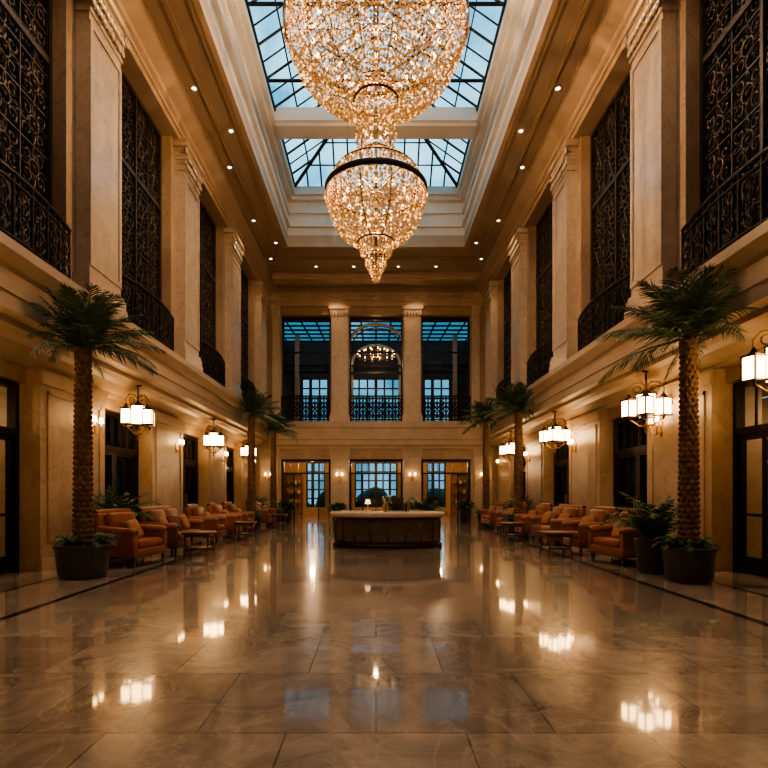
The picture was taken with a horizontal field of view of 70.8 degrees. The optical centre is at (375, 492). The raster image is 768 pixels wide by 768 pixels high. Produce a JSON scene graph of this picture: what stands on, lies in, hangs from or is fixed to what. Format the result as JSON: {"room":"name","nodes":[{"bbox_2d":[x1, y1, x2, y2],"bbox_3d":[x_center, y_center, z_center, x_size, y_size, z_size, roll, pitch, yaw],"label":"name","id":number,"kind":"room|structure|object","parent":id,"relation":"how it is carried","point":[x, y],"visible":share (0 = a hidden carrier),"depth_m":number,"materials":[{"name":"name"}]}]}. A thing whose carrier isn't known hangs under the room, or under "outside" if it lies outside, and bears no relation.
{"room":"hotel lobby","nodes":[
{"label":"hotel lobby","id":0,"kind":"room"},
{"bbox_2d":[0,0,266,571],"bbox_3d":[-6.175,-4.050,11.000,1.450,10.900,32.000,0,0,0],"label":"wall","id":1,"kind":"structure","parent":0,"point":[46,398],"depth_m":10.17,"materials":[{"name":"stone"}]},
{"bbox_2d":[0,378,18,573],"bbox_3d":[-6.450,-0.275,8.375,0.204,3.350,2.530,0,0,0],"label":"door","id":2,"kind":"structure","parent":1,"relation":"in","point":[9,562],"depth_m":9.52,"materials":[{"name":"metal"}]},
{"bbox_2d":[0,0,31,242],"bbox_3d":[-6.100,-6.525,7.975,0.120,5.940,3.040,0,0,0],"label":"window","id":3,"kind":"structure","parent":1,"relation":"in","point":[15,73],"depth_m":9.10,"materials":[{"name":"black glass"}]},
{"bbox_2d":[0,0,51,262],"bbox_3d":[-5.740,-6.525,7.975,0.100,5.940,3.040,0,0,0],"label":"screen","id":4,"kind":"object","parent":1,"relation":"attached to","point":[44,55],"visible":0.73,"depth_m":8.91,"materials":[{"name":"black metal"}]},
{"bbox_2d":[105,410,138,519],"bbox_3d":[-6.450,-0.275,13.225,0.204,3.350,2.530,0,0,0],"label":"door","id":5,"kind":"structure","parent":1,"relation":"in","point":[121,445],"depth_m":13.64,"materials":[{"name":"metal"}]},
{"bbox_2d":[0,231,268,445],"bbox_3d":[-5.990,-2.885,10.850,1.820,1.330,31.700,0,0,0],"label":"trim","id":6,"kind":"structure","parent":1,"relation":"attached to","point":[179,390],"depth_m":11.30,"materials":[{"name":"stone"}]},
{"bbox_2d":[0,159,71,279],"bbox_3d":[-5.295,-4.097,7.973,0.249,1.085,3.047,0,0,0],"label":"balcony railing","id":7,"kind":"object","parent":6,"relation":"on","point":[66,237],"visible":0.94,"depth_m":8.24,"materials":[{"name":"metal"}]},
{"bbox_2d":[72,0,132,317],"bbox_3d":[-5.250,-6.525,10.400,0.400,5.950,1.600,0,0,0],"label":"column","id":8,"kind":"structure","parent":6,"relation":"on","point":[102,35],"depth_m":10.12,"materials":[{"name":"stone"}]},
{"bbox_2d":[122,273,174,350],"bbox_3d":[-5.295,-4.097,12.822,0.249,1.085,3.047,0,0,0],"label":"balcony railing","id":9,"kind":"object","parent":6,"relation":"on","point":[167,322],"visible":0.83,"depth_m":12.59,"materials":[{"name":"metal"}]},
{"bbox_2d":[172,139,205,371],"bbox_3d":[-5.250,-6.525,15.250,0.400,5.950,1.600,0,0,0],"label":"column","id":10,"kind":"structure","parent":6,"relation":"on","point":[189,174],"depth_m":14.75,"materials":[{"name":"stone"}]},
{"bbox_2d":[199,340,225,386],"bbox_3d":[-5.295,-4.097,17.672,0.249,1.085,3.047,0,0,0],"label":"balcony railing","id":11,"kind":"object","parent":6,"relation":"on","point":[220,363],"visible":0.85,"depth_m":17.43,"materials":[{"name":"metal"}]},
{"bbox_2d":[224,228,245,399],"bbox_3d":[-5.250,-6.525,20.100,0.400,5.950,1.600,0,0,0],"label":"column","id":12,"kind":"structure","parent":6,"relation":"on","point":[234,247],"depth_m":19.50,"materials":[{"name":"stone"}]},
{"bbox_2d":[254,281,269,414],"bbox_3d":[-5.250,-6.525,24.950,0.400,5.950,1.600,0,0,0],"label":"column","id":13,"kind":"structure","parent":6,"relation":"on","point":[262,296],"depth_m":24.35,"materials":[{"name":"stone"}]},
{"bbox_2d":[121,96,148,329],"bbox_3d":[-6.100,-6.525,12.825,0.120,5.940,3.040,0,0,0],"label":"window","id":14,"kind":"structure","parent":1,"relation":"in","point":[123,107],"depth_m":13.34,"materials":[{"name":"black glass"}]},
{"bbox_2d":[120,385,154,439],"bbox_3d":[-5.550,-1.870,12.600,0.689,1.300,0.689,0,0,-17],"label":"lantern pendant light","id":15,"kind":"object","parent":1,"relation":"hanging from","point":[139,414],"visible":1,"depth_m":12.45,"materials":[{"name":"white glass"}]},
{"bbox_2d":[121,68,161,340],"bbox_3d":[-5.740,-6.525,12.825,0.100,5.940,3.040,0,0,0],"label":"screen","id":16,"kind":"object","parent":1,"relation":"attached to","point":[131,172],"visible":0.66,"depth_m":13.20,"materials":[{"name":"black metal"}]},
{"bbox_2d":[183,434,197,513],"bbox_3d":[-6.450,-0.275,18.075,0.204,3.350,2.530,0,0,0],"label":"door","id":17,"kind":"structure","parent":1,"relation":"in","point":[190,450],"depth_m":18.76,"materials":[{"name":"metal"}]},
{"bbox_2d":[113,0,278,294],"bbox_3d":[-5.850,-9.850,10.850,2.100,0.700,31.700,0,0,0],"label":"trim","id":18,"kind":"structure","parent":1,"relation":"attached to","point":[148,65],"depth_m":13.92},
{"bbox_2d":[199,198,215,378],"bbox_3d":[-5.740,-6.525,17.675,0.100,5.940,3.040,0,0,0],"label":"screen","id":19,"kind":"object","parent":1,"relation":"attached to","point":[204,270],"visible":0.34,"depth_m":18.37,"materials":[{"name":"black metal"}]},
{"bbox_2d":[203,418,224,456],"bbox_3d":[-5.500,-1.870,18.300,0.689,1.300,0.689,0,0,-17],"label":"lantern pendant light","id":20,"kind":"object","parent":1,"relation":"hanging from","point":[212,439],"visible":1,"depth_m":18.14,"materials":[{"name":"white glass"}]},
{"bbox_2d":[226,447,233,503],"bbox_3d":[-6.450,-0.275,22.925,0.204,3.350,2.530,0,0,0],"label":"door","id":21,"kind":"structure","parent":1,"relation":"in","point":[230,460],"depth_m":23.80,"materials":[{"name":"metal"}]},
{"bbox_2d":[240,267,247,398],"bbox_3d":[-5.740,-6.525,22.525,0.100,5.940,3.040,0,0,0],"label":"screen","id":22,"kind":"object","parent":1,"relation":"attached to","point":[244,310],"visible":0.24,"depth_m":23.52,"materials":[{"name":"black metal"}]},
{"bbox_2d":[144,0,607,286],"bbox_3d":[0.000,-10.350,11.300,13.800,0.300,32.600,0,0,0],"label":"ceiling","id":23,"kind":"structure","parent":0,"point":[181,11],"depth_m":15.94,"materials":[{"name":"paint"}]},
{"bbox_2d":[187,0,564,247],"bbox_3d":[0.000,-10.115,12.250,7.760,0.170,20.060,0,0,0],"label":"frame","id":24,"kind":"object","parent":23,"relation":"attached to","point":[197,8],"visible":0.91,"depth_m":14.35,"materials":[{"name":"stone"}]},
{"bbox_2d":[161,0,590,259],"bbox_3d":[0.000,-10.145,12.550,8.840,0.110,21.700,0,0,0],"label":"trim","id":25,"kind":"structure","parent":23,"relation":"attached to","point":[165,3],"depth_m":15.26,"materials":[{"name":"stone"}]},
{"bbox_2d":[207,0,544,234],"bbox_3d":[0.000,-11.500,12.250,7.700,2.000,20.000,0,0,0],"label":"skylight well","id":26,"kind":"structure","parent":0,"point":[303,210],"depth_m":17.12,"materials":[{"name":"paint"}]},
{"bbox_2d":[245,0,506,187],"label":"skylight window","id":27,"kind":"structure","parent":26,"relation":"in","point":[291,80],"depth_m":16.27,"materials":[{"name":"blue glass"}]},
{"bbox_2d":[282,0,469,282],"bbox_3d":[0.000,-9.636,12.000,4.108,9.928,4.107,0,0,3],"label":"crystal chandelier","id":28,"kind":"object","parent":27,"relation":"hanging from","point":[359,117],"visible":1,"depth_m":11.67,"materials":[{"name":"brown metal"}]},
{"bbox_2d":[275,107,476,138],"bbox_3d":[0.000,-12.140,12.625,6.520,0.520,11.250,0,0,0],"label":"crossbeam","id":29,"kind":"object","parent":26,"relation":"attached to","point":[290,122],"visible":0.71,"depth_m":17.47,"materials":[{"name":"paint"}]},
{"bbox_2d":[284,342,467,514],"bbox_3d":[0.000,-4.000,34.150,18.400,11.200,0.300,0,0,0],"label":"wall","id":30,"kind":"structure","parent":0,"point":[289,359],"depth_m":34.00,"materials":[{"name":"paint"}]},
{"bbox_2d":[306,463,324,506],"bbox_3d":[-3.800,-0.500,34.150,1.380,2.800,0.100,0,0,0],"label":"window","id":31,"kind":"structure","parent":30,"relation":"in","point":[312,480],"depth_m":34.10,"materials":[{"name":"metal"}]},
{"bbox_2d":[355,463,396,506],"bbox_3d":[0.000,-0.500,34.150,2.880,2.800,0.100,0,0,0],"label":"window","id":32,"kind":"structure","parent":30,"relation":"in","point":[361,471],"depth_m":34.10,"materials":[{"name":"metal"}]},
{"bbox_2d":[353,379,398,420],"bbox_3d":[0.000,-5.700,34.150,3.380,3.000,0.100,0,0,0],"label":"window","id":33,"kind":"structure","parent":30,"relation":"in","point":[358,388],"depth_m":34.10,"materials":[{"name":"glass"}]},
{"bbox_2d":[427,463,445,506],"bbox_3d":[3.800,-0.500,34.150,1.380,2.800,0.100,0,0,0],"label":"window","id":34,"kind":"structure","parent":30,"relation":"in","point":[432,464],"depth_m":34.10,"materials":[{"name":"metal"}]},
{"bbox_2d":[284,321,467,341],"bbox_3d":[0.000,-9.303,30.826,11.800,0.605,6.459,0,0,0],"label":"glazing","id":35,"kind":"object","parent":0,"point":[308,331],"visible":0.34,"depth_m":31.43,"materials":[{"name":"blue glass"}]},
{"bbox_2d":[272,272,479,283],"bbox_3d":[0.000,-10.050,25.300,9.600,0.300,0.800,0,0,0],"label":"ceiling beam","id":36,"kind":"structure","parent":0,"point":[277,277],"depth_m":25.00,"materials":[{"name":"beige paint"}]},
{"bbox_2d":[255,301,498,520],"bbox_3d":[0.000,-4.400,27.300,18.400,11.600,0.600,0,0,0],"label":"wall","id":37,"kind":"structure","parent":0,"point":[286,312],"depth_m":27.00,"materials":[{"name":"stone"}]},
{"bbox_2d":[258,448,278,507],"bbox_3d":[-5.350,-0.410,26.930,1.040,3.620,0.140,0,0,0],"label":"pilaster","id":38,"kind":"object","parent":37,"relation":"attached to","point":[264,453],"visible":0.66,"depth_m":26.90,"materials":[{"name":"stone"}]},
{"bbox_2d":[271,305,280,414],"bbox_3d":[-4.980,-6.425,26.870,0.486,5.750,0.260,0,0,0],"label":"pilaster","id":39,"kind":"object","parent":37,"relation":"attached to","point":[275,309],"visible":0.94,"depth_m":26.84,"materials":[{"name":"stone"}]},
{"bbox_2d":[281,395,330,420],"bbox_3d":[-3.514,-4.222,27.050,2.472,1.335,0.080,0,0,0],"label":"gallery railing","id":40,"kind":"object","parent":37,"relation":"on","point":[288,407],"visible":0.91,"depth_m":27.03,"materials":[{"name":"metal"}]},
{"bbox_2d":[282,459,330,520],"bbox_3d":[-3.510,-0.150,27.300,2.460,3.100,0.120,0,0,0],"label":"door","id":41,"kind":"structure","parent":37,"relation":"in","point":[283,460],"depth_m":27.24,"materials":[{"name":"metal"}]},
{"bbox_2d":[283,318,330,414],"bbox_3d":[-3.510,-6.225,27.450,2.460,5.350,0.100,0,0,0],"label":"window","id":42,"kind":"structure","parent":37,"relation":"in","point":[284,319],"depth_m":27.40,"materials":[{"name":"metal"}]},
{"bbox_2d":[329,448,349,520],"bbox_3d":[-1.810,-0.410,26.930,1.040,3.620,0.140,0,0,0],"label":"pilaster","id":43,"kind":"object","parent":37,"relation":"attached to","point":[339,456],"visible":0.71,"depth_m":26.90,"materials":[{"name":"stone"}]},
{"bbox_2d":[329,305,350,420],"bbox_3d":[-1.810,-6.425,26.870,1.080,5.750,0.260,0,0,0],"label":"pilaster","id":44,"kind":"object","parent":37,"relation":"attached to","point":[339,314],"visible":1,"depth_m":26.84,"materials":[{"name":"stone"}]},
{"bbox_2d":[269,421,482,448],"bbox_3d":[0.000,-2.885,26.850,10.600,1.330,0.300,0,0,0],"label":"trim","id":45,"kind":"structure","parent":37,"relation":"attached to","point":[311,434],"depth_m":26.74,"materials":[{"name":"stone"}]},
{"bbox_2d":[349,395,402,420],"bbox_3d":[-0.004,-4.222,27.050,2.672,1.335,0.080,0,0,0],"label":"gallery railing","id":46,"kind":"object","parent":37,"relation":"on","point":[356,406],"visible":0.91,"depth_m":27.03,"materials":[{"name":"metal"}]},
{"bbox_2d":[349,459,402,510],"bbox_3d":[0.000,-0.150,27.300,2.680,3.100,0.120,0,0,0],"label":"door","id":47,"kind":"structure","parent":37,"relation":"in","point":[350,460],"depth_m":27.24,"materials":[{"name":"metal"}]},
{"bbox_2d":[350,318,401,394],"bbox_3d":[0.000,-6.225,27.450,2.680,5.350,0.100,0,0,0],"label":"window","id":48,"kind":"structure","parent":37,"relation":"in","point":[351,319],"depth_m":27.40,"materials":[{"name":"metal"}]},
{"bbox_2d":[269,287,482,306],"bbox_3d":[0.000,-9.750,26.850,10.600,0.900,0.300,0,0,0],"label":"entablature","id":49,"kind":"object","parent":37,"relation":"attached to","point":[282,296],"depth_m":26.80,"materials":[{"name":"beige stone"}]},
{"bbox_2d":[401,305,422,420],"bbox_3d":[1.810,-6.425,26.870,1.080,5.750,0.260,0,0,0],"label":"pilaster","id":50,"kind":"object","parent":37,"relation":"attached to","point":[412,314],"visible":0.99,"depth_m":26.84,"materials":[{"name":"stone"}]},
{"bbox_2d":[402,448,422,502],"bbox_3d":[1.810,-0.410,26.930,1.040,3.620,0.140,0,0,0],"label":"pilaster","id":51,"kind":"object","parent":37,"relation":"attached to","point":[411,456],"visible":0.66,"depth_m":26.90,"materials":[{"name":"stone"}]},
{"bbox_2d":[421,318,468,418],"bbox_3d":[3.510,-6.225,27.450,2.460,5.350,0.100,0,0,0],"label":"window","id":52,"kind":"structure","parent":37,"relation":"in","point":[422,319],"depth_m":27.40,"materials":[{"name":"metal"}]},
{"bbox_2d":[421,459,469,520],"bbox_3d":[3.510,-0.150,27.300,2.460,3.100,0.120,0,0,0],"label":"door","id":53,"kind":"structure","parent":37,"relation":"in","point":[422,460],"depth_m":27.24,"materials":[{"name":"metal"}]},
{"bbox_2d":[421,395,470,420],"bbox_3d":[3.506,-4.222,27.050,2.472,1.335,0.080,0,0,0],"label":"gallery railing","id":54,"kind":"object","parent":37,"relation":"on","point":[427,407],"visible":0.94,"depth_m":27.03,"materials":[{"name":"metal"}]},
{"bbox_2d":[471,305,480,418],"bbox_3d":[4.980,-6.425,26.870,0.486,5.750,0.260,0,0,0],"label":"pilaster","id":55,"kind":"object","parent":37,"relation":"attached to","point":[475,309],"visible":0.92,"depth_m":26.84,"materials":[{"name":"stone"}]},
{"bbox_2d":[473,448,493,520],"bbox_3d":[5.350,-0.410,26.930,1.040,3.620,0.140,0,0,0],"label":"pilaster","id":56,"kind":"object","parent":37,"relation":"attached to","point":[477,452],"visible":0.61,"depth_m":26.90,"materials":[{"name":"stone"}]},
{"bbox_2d":[0,515,767,767],"bbox_3d":[0.000,1.500,14.500,18.400,0.200,39.000,0,0,0],"label":"floor","id":57,"kind":"structure","parent":0,"point":[287,647],"depth_m":4.46,"materials":[{"name":"stone"}]},
{"bbox_2d":[27,282,166,579],"bbox_3d":[-4.458,-0.983,9.053,1.730,4.767,2.512,0,0,-10],"label":"palm tree","id":58,"kind":"object","parent":57,"relation":"on","point":[82,556],"visible":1,"depth_m":8.86,"materials":[{"name":"green plant"}]},
{"bbox_2d":[92,486,160,558],"bbox_3d":[-5.329,0.618,11.573,1.253,1.564,1.942,0,0,0],"label":"potted plant","id":59,"kind":"object","parent":57,"relation":"on","point":[115,501],"visible":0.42,"depth_m":11.46,"materials":[{"name":"green plant"}]},
{"bbox_2d":[92,508,167,567],"bbox_3d":[-4.842,0.854,10.658,0.945,1.091,1.170,0,0,10],"label":"armchair","id":60,"kind":"object","parent":57,"relation":"on","point":[135,540],"visible":0.9,"depth_m":10.33,"materials":[{"name":"orange leather"}]},
{"bbox_2d":[136,506,203,556],"bbox_3d":[-4.822,0.854,12.750,0.945,1.091,1.920,0,0,0],"label":"sofa","id":61,"kind":"object","parent":57,"relation":"on","point":[167,516],"visible":0.65,"depth_m":12.32,"materials":[{"name":"orange leather"}]},
{"bbox_2d":[181,531,216,557],"bbox_3d":[-3.920,1.130,12.000,0.620,0.550,0.620,0,0,-3],"label":"side table","id":62,"kind":"object","parent":57,"relation":"on","point":[191,534],"visible":1,"depth_m":11.75,"materials":[{"name":"brown wood"}]},
{"bbox_2d":[184,504,226,543],"bbox_3d":[-4.792,0.854,15.198,0.945,1.091,1.120,0,0,-3],"label":"armchair","id":63,"kind":"object","parent":57,"relation":"on","point":[192,511],"visible":0.67,"depth_m":14.79,"materials":[{"name":"orange leather"}]},
{"bbox_2d":[206,503,241,538],"bbox_3d":[-4.792,0.854,17.096,0.945,1.091,1.170,0,0,-6],"label":"armchair","id":64,"kind":"object","parent":57,"relation":"on","point":[212,508],"visible":0.5,"depth_m":16.59,"materials":[{"name":"orange leather"}]},
{"bbox_2d":[221,502,254,532],"bbox_3d":[-4.793,0.854,18.800,0.945,1.091,1.120,0,0,0],"label":"armchair","id":65,"kind":"object","parent":57,"relation":"on","point":[231,508],"visible":0.56,"depth_m":18.45,"materials":[{"name":"orange leather"}]},
{"bbox_2d":[245,500,276,527],"bbox_3d":[-4.822,0.854,22.700,0.945,1.091,1.920,0,0,0],"label":"armchair","id":66,"kind":"object","parent":57,"relation":"on","point":[267,518],"visible":0.57,"depth_m":22.06,"materials":[{"name":"orange leather"}]},
{"bbox_2d":[237,388,285,529],"bbox_3d":[-4.287,-1.270,20.500,1.785,5.339,2.745,0,0,9],"label":"palm tree","id":67,"kind":"object","parent":57,"relation":"on","point":[253,406],"visible":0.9,"depth_m":20.48,"materials":[{"name":"green plant"}]},
{"bbox_2d":[263,410,297,523],"bbox_3d":[-4.362,-1.181,25.000,1.609,5.162,2.528,0,0,-6],"label":"palm tree","id":68,"kind":"object","parent":57,"relation":"on","point":[272,430],"visible":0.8,"depth_m":24.88,"materials":[{"name":"green plant"}]},
{"bbox_2d":[285,472,467,515],"bbox_3d":[0.050,0.050,33.600,11.400,2.700,0.400,0,0,0],"label":"display shelf","id":69,"kind":"object","parent":57,"relation":"on","point":[286,480],"visible":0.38,"depth_m":33.55,"materials":[{"name":"brown wood"}]},
{"bbox_2d":[330,510,444,549],"bbox_3d":[0.300,0.945,14.350,3.060,0.910,2.040,0,0,0],"label":"reception desk","id":70,"kind":"object","parent":57,"relation":"on","point":[355,529],"visible":1,"depth_m":13.52,"materials":[{"name":"wood"}]},
{"bbox_2d":[330,510,444,517],"bbox_3d":[0.300,0.552,14.350,3.060,0.125,2.040,0,0,0],"label":"countertop","id":71,"kind":"structure","parent":70,"relation":"on","point":[355,513],"depth_m":13.57,"materials":[{"name":"stone"}]},
{"bbox_2d":[407,497,448,514],"bbox_3d":[1.549,0.761,17.448,1.424,1.279,1.336,0,0,-44],"label":"potted plant","id":72,"kind":"object","parent":57,"relation":"on","point":[423,507],"visible":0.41,"depth_m":17.20,"materials":[{"name":"green plant"}]},
{"bbox_2d":[455,499,475,521],"bbox_3d":[4.322,0.843,26.011,1.083,1.114,1.169,0,0,6],"label":"potted plant","id":73,"kind":"object","parent":57,"relation":"on","point":[465,512],"visible":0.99,"depth_m":25.79,"materials":[{"name":"green plant"}]},
{"bbox_2d":[456,398,496,525],"bbox_3d":[4.314,-1.323,23.389,1.728,5.447,2.522,0,0,9],"label":"palm tree","id":74,"kind":"object","parent":57,"relation":"on","point":[483,408],"visible":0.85,"depth_m":23.18,"materials":[{"name":"green plant"}]},
{"bbox_2d":[480,501,510,528],"bbox_3d":[4.822,0.854,21.600,0.945,1.091,1.920,0,0,0],"label":"sofa","id":75,"kind":"object","parent":57,"relation":"on","point":[488,516],"visible":0.63,"depth_m":21.12,"materials":[{"name":"orange leather"}]},
{"bbox_2d":[480,381,535,535],"bbox_3d":[4.314,-1.135,17.998,1.708,5.070,2.603,0,0,3],"label":"palm tree","id":76,"kind":"object","parent":57,"relation":"on","point":[518,400],"visible":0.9,"depth_m":17.88,"materials":[{"name":"green plant"}]},
{"bbox_2d":[514,503,552,536],"bbox_3d":[4.862,0.854,16.698,0.945,1.091,1.170,0,0,3],"label":"armchair","id":77,"kind":"object","parent":57,"relation":"on","point":[540,509],"visible":0.51,"depth_m":16.30,"materials":[{"name":"orange leather"}]},
{"bbox_2d":[538,531,574,556],"bbox_3d":[4.000,1.130,12.000,0.620,0.550,0.620,0,0,-3],"label":"side table","id":78,"kind":"object","parent":57,"relation":"on","point":[548,534],"visible":1,"depth_m":11.76,"materials":[{"name":"brown wood"}]},
{"bbox_2d":[530,504,585,545],"bbox_3d":[4.923,0.854,14.700,0.945,1.091,1.920,0,0,0],"label":"sofa","id":79,"kind":"object","parent":57,"relation":"on","point":[550,521],"visible":0.73,"depth_m":14.40,"materials":[{"name":"orange leather"}]},
{"bbox_2d":[561,506,618,555],"bbox_3d":[4.942,0.854,12.502,0.945,1.091,1.120,0,0,-3],"label":"armchair","id":80,"kind":"object","parent":57,"relation":"on","point":[597,515],"visible":0.63,"depth_m":12.22,"materials":[{"name":"orange leather"}]},
{"bbox_2d":[587,508,656,566],"bbox_3d":[4.962,0.854,10.759,0.945,1.091,1.170,0,0,-13],"label":"armchair","id":81,"kind":"object","parent":57,"relation":"on","point":[604,539],"visible":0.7,"depth_m":10.62,"materials":[{"name":"orange leather"}]},
{"bbox_2d":[598,491,678,574],"bbox_3d":[4.652,0.680,9.459,1.148,1.440,1.708,0,0,0],"label":"potted plant","id":82,"kind":"object","parent":57,"relation":"on","point":[649,559],"visible":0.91,"depth_m":9.28,"materials":[{"name":"green plant"}]},
{"bbox_2d":[593,263,759,584],"bbox_3d":[4.461,-1.044,8.548,1.773,4.887,2.866,0,0,3],"label":"palm tree","id":83,"kind":"object","parent":57,"relation":"on","point":[686,560],"visible":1,"depth_m":8.41,"materials":[{"name":"green plant"}]},
{"bbox_2d":[485,0,761,570],"bbox_3d":[6.175,-4.050,11.000,1.450,10.900,32.000,0,0,0],"label":"wall","id":84,"kind":"structure","parent":0,"point":[591,466],"depth_m":9.96,"materials":[{"name":"stone"}]},
{"bbox_2d":[504,267,511,392],"bbox_3d":[5.740,-6.525,22.525,0.100,5.940,3.040,0,0,0],"label":"screen","id":85,"kind":"object","parent":84,"relation":"attached to","point":[507,310],"visible":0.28,"depth_m":23.53,"materials":[{"name":"black metal"}]},
{"bbox_2d":[499,431,522,461],"bbox_3d":[5.500,-1.870,22.000,0.689,1.300,0.689,0,0,-17],"label":"lantern pendant light","id":86,"kind":"object","parent":84,"relation":"hanging from","point":[508,449],"visible":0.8,"depth_m":21.94,"materials":[{"name":"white glass"}]},
{"bbox_2d":[536,198,552,377],"bbox_3d":[5.740,-6.525,17.675,0.100,5.940,3.040,0,0,0],"label":"screen","id":87,"kind":"object","parent":84,"relation":"attached to","point":[547,270],"visible":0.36,"depth_m":18.37,"materials":[{"name":"black metal"}]},
{"bbox_2d":[539,411,571,452],"bbox_3d":[5.500,-1.870,16.600,0.689,1.300,0.689,0,0,-17],"label":"lantern pendant light","id":88,"kind":"object","parent":84,"relation":"hanging from","point":[554,434],"visible":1,"depth_m":16.48,"materials":[{"name":"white glass"}]},
{"bbox_2d":[473,0,638,294],"bbox_3d":[5.850,-9.850,10.850,2.100,0.700,31.700,0,0,0],"label":"cornice","id":89,"kind":"structure","parent":84,"relation":"attached to","point":[603,65],"depth_m":13.95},
{"bbox_2d":[554,442,568,506],"bbox_3d":[6.450,-0.275,18.075,0.204,3.350,2.530,0,0,0],"label":"door","id":90,"kind":"structure","parent":84,"relation":"in","point":[561,456],"depth_m":18.79,"materials":[{"name":"metal"}]},
{"bbox_2d":[590,68,630,340],"bbox_3d":[5.740,-6.525,12.825,0.100,5.940,3.040,0,0,0],"label":"screen","id":91,"kind":"object","parent":84,"relation":"attached to","point":[620,172],"visible":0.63,"depth_m":13.20,"materials":[{"name":"black metal"}]},
{"bbox_2d":[603,96,630,329],"bbox_3d":[6.100,-6.525,12.825,0.120,5.940,3.040,0,0,0],"label":"window","id":92,"kind":"structure","parent":84,"relation":"in","point":[628,107],"depth_m":13.34,"materials":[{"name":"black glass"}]},
{"bbox_2d":[479,219,767,445],"bbox_3d":[5.990,-2.885,10.850,1.820,1.330,31.700,0,0,0],"label":"trim","id":93,"kind":"structure","parent":84,"relation":"attached to","point":[570,389],"depth_m":11.11,"materials":[{"name":"stone"}]},
{"bbox_2d":[482,281,497,410],"bbox_3d":[5.250,-6.525,24.950,0.400,5.950,1.600,0,0,0],"label":"column","id":94,"kind":"structure","parent":93,"relation":"on","point":[489,296],"depth_m":24.35,"materials":[{"name":"stone"}]},
{"bbox_2d":[506,228,527,390],"bbox_3d":[5.250,-6.525,20.100,0.400,5.950,1.600,0,0,0],"label":"column","id":95,"kind":"structure","parent":93,"relation":"on","point":[517,247],"depth_m":19.50,"materials":[{"name":"stone"}]},
{"bbox_2d":[526,340,552,386],"bbox_3d":[5.295,-4.097,17.677,0.249,1.085,3.047,0,0,0],"label":"balcony railing","id":96,"kind":"object","parent":93,"relation":"on","point":[538,358],"visible":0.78,"depth_m":17.39,"materials":[{"name":"metal"}]},
{"bbox_2d":[546,139,579,371],"bbox_3d":[5.250,-6.525,15.250,0.400,5.950,1.600,0,0,0],"label":"column","id":97,"kind":"structure","parent":93,"relation":"on","point":[562,174],"depth_m":14.90,"materials":[{"name":"stone"}]},
{"bbox_2d":[577,273,629,350],"bbox_3d":[5.295,-4.097,12.828,0.249,1.085,3.047,0,0,0],"label":"balcony railing","id":98,"kind":"object","parent":93,"relation":"on","point":[583,322],"visible":0.84,"depth_m":12.51,"materials":[{"name":"metal"}]},
{"bbox_2d":[619,0,679,318],"bbox_3d":[5.250,-6.525,10.400,0.400,5.950,1.600,0,0,0],"label":"column","id":99,"kind":"structure","parent":93,"relation":"on","point":[649,35],"depth_m":10.12,"materials":[{"name":"stone"}]},
{"bbox_2d":[680,146,767,274],"bbox_3d":[5.295,-4.097,7.978,0.249,1.085,3.047,0,0,0],"label":"balcony railing","id":100,"kind":"object","parent":93,"relation":"on","point":[685,237],"visible":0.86,"depth_m":8.04,"materials":[{"name":"metal"}]},
{"bbox_2d":[613,417,646,517],"bbox_3d":[6.450,-0.275,13.225,0.204,3.350,2.530,0,0,0],"label":"door","id":101,"kind":"structure","parent":84,"relation":"in","point":[629,439],"depth_m":13.75,"materials":[{"name":"metal"}]},
{"bbox_2d":[620,370,672,432],"bbox_3d":[5.550,-1.870,11.100,0.689,1.300,0.689,0,0,-17],"label":"lantern pendant light","id":102,"kind":"object","parent":84,"relation":"hanging from","point":[646,405],"visible":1,"depth_m":10.96,"materials":[{"name":"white glass"}]},
{"bbox_2d":[700,0,767,262],"bbox_3d":[5.740,-6.525,7.975,0.100,5.940,3.040,0,0,0],"label":"screen","id":103,"kind":"object","parent":84,"relation":"attached to","point":[707,55],"visible":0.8,"depth_m":8.67,"materials":[{"name":"black metal"}]},
{"bbox_2d":[720,0,759,242],"bbox_3d":[6.100,-6.525,7.975,0.120,5.940,3.040,0,0,0],"label":"window","id":104,"kind":"structure","parent":84,"relation":"in","point":[753,58],"depth_m":9.02,"materials":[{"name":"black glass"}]},
{"bbox_2d":[733,382,767,577],"bbox_3d":[6.450,-0.275,8.375,0.204,3.350,2.530,0,0,0],"label":"door","id":105,"kind":"structure","parent":84,"relation":"in","point":[743,563],"depth_m":9.45,"materials":[{"name":"metal"}]},
{"bbox_2d":[740,329,767,392],"bbox_3d":[5.600,-1.870,7.450,0.689,1.300,0.689,0,0,-17],"label":"lantern pendant light","id":106,"kind":"object","parent":84,"relation":"hanging from","point":[754,365],"visible":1,"depth_m":7.53,"materials":[{"name":"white glass"}]},
{"bbox_2d":[762,383,767,554],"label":"door","id":107,"kind":"structure","parent":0,"point":[764,394],"depth_m":12.41,"materials":[{"name":"paint"}]},
{"bbox_3d":[0.000,-3.100,30.800,11.800,0.800,6.400,0,0,0],"label":"floor","id":108,"kind":"structure","parent":0,"visible":0},
{"bbox_2d":[284,335,467,420],"bbox_3d":[0.000,-6.350,31.520,11.800,5.700,0.240,0,0,0],"label":"girder","id":109,"kind":"object","parent":108,"relation":"on","point":[297,372],"visible":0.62,"depth_m":31.42,"materials":[{"name":"metal"}]},
{"bbox_2d":[351,323,400,420],"bbox_3d":[0.000,-6.178,30.000,3.010,5.315,4.170,0,0,0],"label":"arch","id":110,"kind":"object","parent":108,"relation":"on","point":[369,324],"visible":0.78,"depth_m":31.92,"materials":[{"name":"stone"}]},
{"label":"outside","id":111,"kind":"structure","parent":0,"visible":0},
{"label":"ground","id":112,"kind":"structure","parent":111,"visible":0},
{"bbox_2d":[308,487,443,506],"bbox_3d":[0.347,0.685,38.405,25.075,2.359,6.426,0,0,0],"label":"hedge","id":113,"kind":"object","parent":112,"relation":"on","point":[372,492],"visible":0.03,"depth_m":36.40,"materials":[{"name":"green plant"}]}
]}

